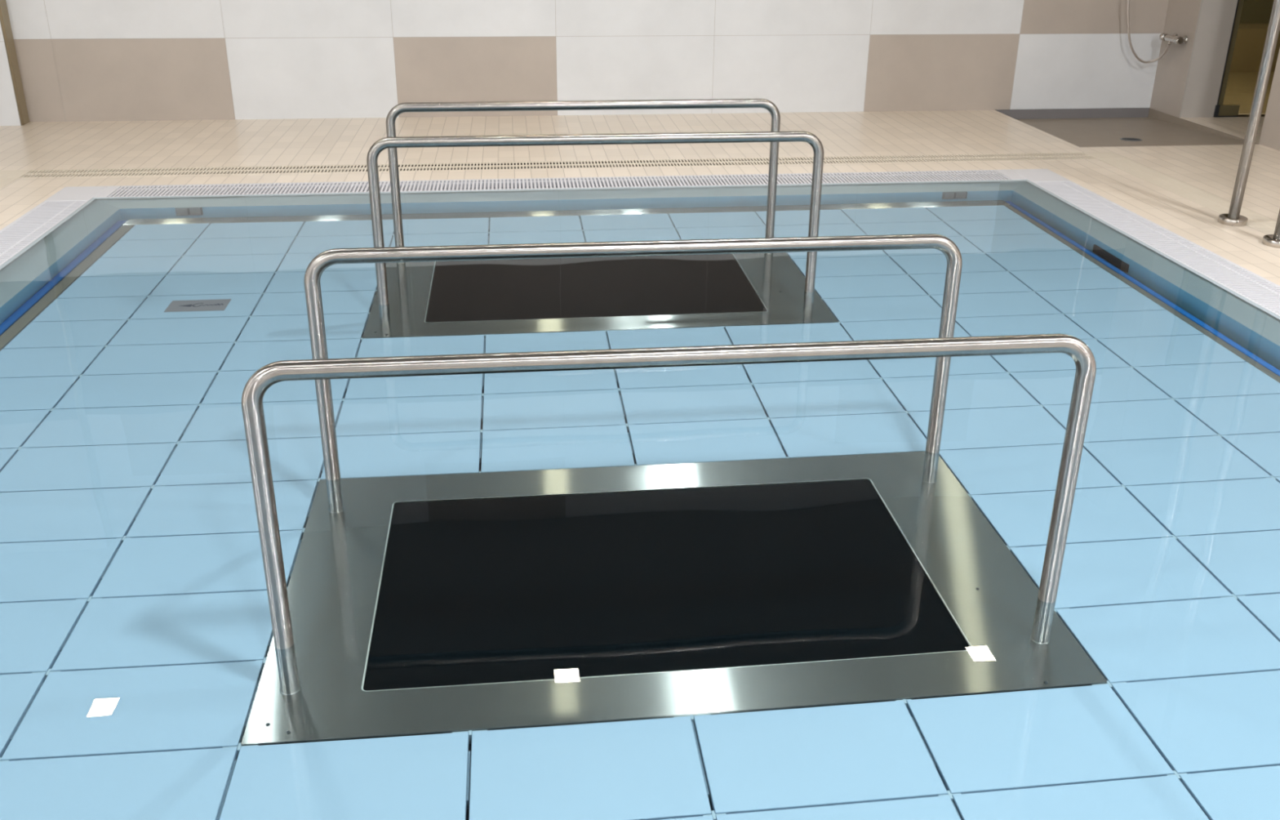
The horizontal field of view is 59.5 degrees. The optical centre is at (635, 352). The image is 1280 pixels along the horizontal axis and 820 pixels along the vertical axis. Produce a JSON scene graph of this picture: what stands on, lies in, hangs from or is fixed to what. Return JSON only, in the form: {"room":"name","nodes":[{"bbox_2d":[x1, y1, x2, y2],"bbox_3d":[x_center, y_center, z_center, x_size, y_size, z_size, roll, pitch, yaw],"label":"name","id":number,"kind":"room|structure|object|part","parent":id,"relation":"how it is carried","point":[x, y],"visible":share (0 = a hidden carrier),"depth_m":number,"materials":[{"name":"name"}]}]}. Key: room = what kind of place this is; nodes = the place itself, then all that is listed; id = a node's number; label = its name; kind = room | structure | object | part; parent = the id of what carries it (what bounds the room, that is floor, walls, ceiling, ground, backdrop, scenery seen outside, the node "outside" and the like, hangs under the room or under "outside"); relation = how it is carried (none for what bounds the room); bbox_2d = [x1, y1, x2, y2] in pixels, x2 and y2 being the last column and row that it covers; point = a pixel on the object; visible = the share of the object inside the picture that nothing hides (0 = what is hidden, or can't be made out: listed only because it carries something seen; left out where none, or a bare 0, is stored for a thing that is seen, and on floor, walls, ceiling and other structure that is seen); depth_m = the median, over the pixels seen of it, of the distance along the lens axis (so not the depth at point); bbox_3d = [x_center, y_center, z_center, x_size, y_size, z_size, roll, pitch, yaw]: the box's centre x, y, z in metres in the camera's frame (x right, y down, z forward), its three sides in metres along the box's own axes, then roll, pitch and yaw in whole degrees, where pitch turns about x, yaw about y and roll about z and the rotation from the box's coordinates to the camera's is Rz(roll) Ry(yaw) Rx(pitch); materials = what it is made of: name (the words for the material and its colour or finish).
{"room":"hydrotherapy pool room","nodes":[
{"label":"hydrotherapy pool room","id":0,"kind":"room"},
{"bbox_2d":[0,21,21,125],"bbox_3d":[-5.332,-3.267,7.518,1.661,3.720,0.102,-2,22,-6],"label":"wall","id":1,"kind":"structure","parent":0,"point":[9,113],"depth_m":8.12,"materials":[{"name":"stone"}]},
{"bbox_2d":[0,0,29,125],"bbox_3d":[-4.500,-3.359,7.597,0.022,3.594,0.132,-2,22,-6],"label":"trim","id":2,"kind":"structure","parent":1,"relation":"attached to","point":[4,16],"depth_m":8.10,"materials":[{"name":"brown metal"}]},
{"bbox_2d":[5,0,1168,122],"bbox_3d":[-0.125,-3.500,8.188,8.827,3.720,0.102,-2,22,-6],"label":"wall","id":3,"kind":"structure","parent":0,"point":[79,60],"depth_m":8.58,"materials":[{"name":"tile"}]},
{"bbox_2d":[1126,0,1187,63],"bbox_3d":[4.053,-2.967,8.622,0.532,1.464,0.259,6,23,12],"label":"shower","id":4,"kind":"object","parent":3,"relation":"attached to","point":[1163,37],"visible":1,"depth_m":8.83,"materials":[{"name":"silver metal"}]},
{"bbox_3d":[4.191,-2.506,8.885,0.062,0.061,0.043,-2,22,-6],"label":"handle","id":5,"kind":"part","parent":4,"relation":"part of","materials":[{"name":"silver metal"}]},
{"bbox_3d":[4.215,-2.425,8.687,0.062,0.061,0.043,-2,22,-6],"label":"handle","id":6,"kind":"part","parent":4,"relation":"part of","materials":[{"name":"silver metal"}]},
{"bbox_2d":[0,110,1279,285],"bbox_3d":[0.351,0.256,3.589,11.900,0.001,11.290,-2,22,-6],"label":"floor","id":7,"kind":"structure","parent":0,"point":[108,144],"depth_m":7.49,"materials":[{"name":"beige tile"}]},
{"bbox_2d":[45,168,1069,201],"bbox_3d":[-0.331,-0.996,6.672,5.960,0.024,0.326,-2,22,-6],"label":"trim","id":8,"kind":"structure","parent":7,"relation":"on","point":[68,193],"depth_m":6.50,"materials":[{"name":"beige tile"}]},
{"bbox_2d":[19,152,1096,177],"bbox_3d":[-0.334,-1.192,7.168,6.796,0.033,0.208,-2,22,-6],"label":"drain","id":9,"kind":"object","parent":7,"relation":"in","point":[1042,156],"visible":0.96,"depth_m":7.14,"materials":[{"name":"brown"}]},
{"bbox_2d":[0,151,1125,177],"bbox_3d":[-0.334,-1.196,7.166,7.218,0.023,0.208,-2,22,-6],"label":"trim","id":10,"kind":"structure","parent":9,"relation":"on","point":[1098,155],"depth_m":7.43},
{"bbox_2d":[0,181,1279,819],"bbox_3d":[-0.013,0.115,3.934,5.465,0.001,5.718,-2,22,-6],"label":"swimming pool","id":11,"kind":"object","parent":7,"relation":"in","point":[755,591],"visible":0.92,"depth_m":3.06,"materials":[{"name":"blue tile"}]},
{"bbox_2d":[995,107,1258,146],"bbox_3d":[3.664,-1.690,8.525,1.335,0.079,1.465,-2,22,-6],"label":"shower tray","id":12,"kind":"object","parent":7,"relation":"in","point":[1095,127],"visible":0.78,"depth_m":8.70,"materials":[{"name":"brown tile"}]},
{"bbox_2d":[1120,137,1142,141],"bbox_3d":[3.589,-1.547,8.111,0.149,0.011,0.149,-4,23,-11],"label":"shower drain","id":13,"kind":"object","parent":12,"relation":"on","point":[1122,139],"visible":1,"depth_m":8.11,"materials":[{"name":"grey metal"}]},
{"bbox_2d":[1097,158,1276,234],"bbox_3d":[3.672,0.486,3.131,0.208,0.033,9.350,-2,22,-6],"label":"drain","id":14,"kind":"object","parent":7,"relation":"in","point":[1262,224],"visible":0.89,"depth_m":6.59,"materials":[{"name":"brown"}]},
{"bbox_2d":[1217,0,1279,226],"bbox_3d":[3.194,-2.357,5.292,0.140,3.594,0.140,-2,22,-6],"label":"steel pole","id":15,"kind":"object","parent":7,"relation":"on","point":[1233,218],"visible":1,"depth_m":5.75,"materials":[{"name":"silver metal"}]},
{"bbox_2d":[1262,208,1279,248],"bbox_3d":[3.225,-2.206,4.923,0.140,3.594,0.140,-2,22,-6],"label":"steel pole","id":16,"kind":"object","parent":7,"relation":"on","point":[1270,240],"visible":1,"depth_m":5.56,"materials":[{"name":"silver metal"}]},
{"bbox_2d":[1180,0,1237,117],"bbox_3d":[5.011,-3.567,8.290,1.397,3.600,0.100,-2,22,-6],"label":"wall","id":17,"kind":"structure","parent":0,"point":[1216,19],"depth_m":8.69,"materials":[{"name":"grey paint"}]},
{"bbox_2d":[1213,0,1244,117],"bbox_3d":[5.069,-2.883,8.549,0.975,2.140,0.080,-2,22,-6],"label":"door","id":18,"kind":"structure","parent":17,"relation":"in","point":[1220,110],"depth_m":8.79,"materials":[{"name":"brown metal"}]},
{"bbox_2d":[1149,0,1279,151],"bbox_3d":[4.927,-1.512,3.409,0.102,3.720,11.290,-2,22,-6],"label":"wall","id":19,"kind":"structure","parent":0,"point":[1182,18],"depth_m":8.80,"materials":[{"name":"tile"}]},
{"bbox_2d":[1222,0,1279,116],"bbox_3d":[5.589,-3.663,9.928,2.700,2.650,2.840,-2,22,-6],"label":"wall","id":20,"kind":"structure","parent":0,"point":[1255,15],"depth_m":11.13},
{"bbox_3d":[0.010,0.402,3.945,4.865,0.090,5.231,-2,22,-6],"label":"floor","id":21,"kind":"structure","parent":0,"visible":0},
{"bbox_3d":[0.062,0.790,3.161,1.994,0.224,1.157,-2,22,-6],"label":"treadmill","id":22,"kind":"object","parent":21,"relation":"on","visible":0},
{"bbox_2d":[304,233,962,479],"bbox_3d":[0.017,0.114,3.309,1.879,0.922,0.048,-2,22,-6],"label":"handrail","id":23,"kind":"object","parent":22,"relation":"on","point":[313,272],"visible":0.77,"depth_m":3.15,"materials":[{"name":"metal"}]},
{"bbox_3d":[-0.893,0.197,3.235,0.042,0.811,0.042,-2,22,-6],"label":"post","id":24,"kind":"part","parent":23,"relation":"part of","materials":[{"name":"metal"}]},
{"bbox_3d":[0.927,0.134,3.425,0.042,0.811,0.042,-2,22,-6],"label":"post","id":25,"kind":"part","parent":23,"relation":"part of","materials":[{"name":"metal"}]},
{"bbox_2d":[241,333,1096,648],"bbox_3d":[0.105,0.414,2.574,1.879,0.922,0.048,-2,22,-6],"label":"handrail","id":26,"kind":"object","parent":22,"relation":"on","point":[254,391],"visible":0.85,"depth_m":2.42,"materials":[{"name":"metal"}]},
{"bbox_3d":[-0.806,0.498,2.499,0.042,0.811,0.042,-2,22,-6],"label":"post","id":27,"kind":"part","parent":26,"relation":"part of","materials":[{"name":"metal"}]},
{"bbox_3d":[1.014,0.434,2.689,0.042,0.811,0.042,-2,22,-6],"label":"post","id":28,"kind":"part","parent":26,"relation":"part of","materials":[{"name":"metal"}]},
{"bbox_3d":[-0.191,-0.084,5.301,1.994,0.224,1.157,-2,22,-6],"label":"treadmill","id":29,"kind":"object","parent":21,"relation":"on","visible":0},
{"bbox_2d":[386,98,780,246],"bbox_3d":[-0.236,-0.761,5.449,1.879,0.922,0.048,-2,22,-6],"label":"handrail","id":30,"kind":"object","parent":29,"relation":"on","point":[770,106],"visible":0.84,"depth_m":5.29,"materials":[{"name":"metal"}]},
{"bbox_3d":[-1.147,-0.678,5.375,0.042,0.811,0.042,-2,22,-6],"label":"post","id":31,"kind":"part","parent":30,"relation":"part of","materials":[{"name":"metal"}]},
{"bbox_3d":[0.673,-0.741,5.565,0.042,0.811,0.042,-2,22,-6],"label":"post","id":32,"kind":"part","parent":30,"relation":"part of","materials":[{"name":"metal"}]},
{"bbox_2d":[366,131,823,305],"bbox_3d":[-0.149,-0.460,4.713,1.879,0.922,0.048,-2,22,-6],"label":"handrail","id":33,"kind":"object","parent":29,"relation":"on","point":[380,145],"visible":0.84,"depth_m":4.55,"materials":[{"name":"metal"}]},
{"bbox_3d":[-1.060,-0.377,4.639,0.042,0.811,0.042,-2,22,-6],"label":"post","id":34,"kind":"part","parent":33,"relation":"part of","materials":[{"name":"metal"}]},
{"bbox_3d":[0.760,-0.441,4.830,0.042,0.811,0.042,-2,22,-6],"label":"post","id":35,"kind":"part","parent":33,"relation":"part of","materials":[{"name":"metal"}]},
{"label":"trim","id":36,"kind":"structure","parent":0,"visible":0},
{"bbox_2d":[0,179,1279,319],"bbox_3d":[-0.014,0.178,3.959,5.481,0.144,5.734,-2,22,-6],"label":"trim","id":37,"kind":"structure","parent":36,"relation":"on","point":[64,220],"depth_m":6.36,"materials":[{"name":"ceramic"}]},
{"bbox_2d":[0,168,1279,286],"bbox_3d":[-0.007,0.180,3.956,5.980,0.143,6.300,-2,22,-6],"label":"trim","id":38,"kind":"structure","parent":36,"relation":"on","point":[1016,169],"depth_m":6.63,"materials":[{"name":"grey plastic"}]},
{"bbox_2d":[0,200,88,266],"bbox_3d":[-2.853,0.227,3.626,0.232,0.024,5.640,-2,22,-6],"label":"overflow grating","id":39,"kind":"object","parent":38,"relation":"on","point":[23,232],"visible":0.92,"depth_m":5.75,"materials":[{"name":"grey plastic"}]},
{"bbox_2d":[106,169,1010,197],"bbox_3d":[-0.352,-1.006,6.699,5.315,0.024,0.265,-2,22,-6],"label":"overflow grating","id":40,"kind":"object","parent":38,"relation":"on","point":[987,175],"visible":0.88,"depth_m":6.69,"materials":[{"name":"grey plastic"}]},
{"bbox_2d":[1032,181,1279,315],"bbox_3d":[2.837,0.029,4.220,0.244,0.024,5.640,-2,22,-6],"label":"overflow grating","id":41,"kind":"object","parent":38,"relation":"on","point":[1241,281],"visible":0.92,"depth_m":5.55,"materials":[{"name":"grey plastic"}]}
]}

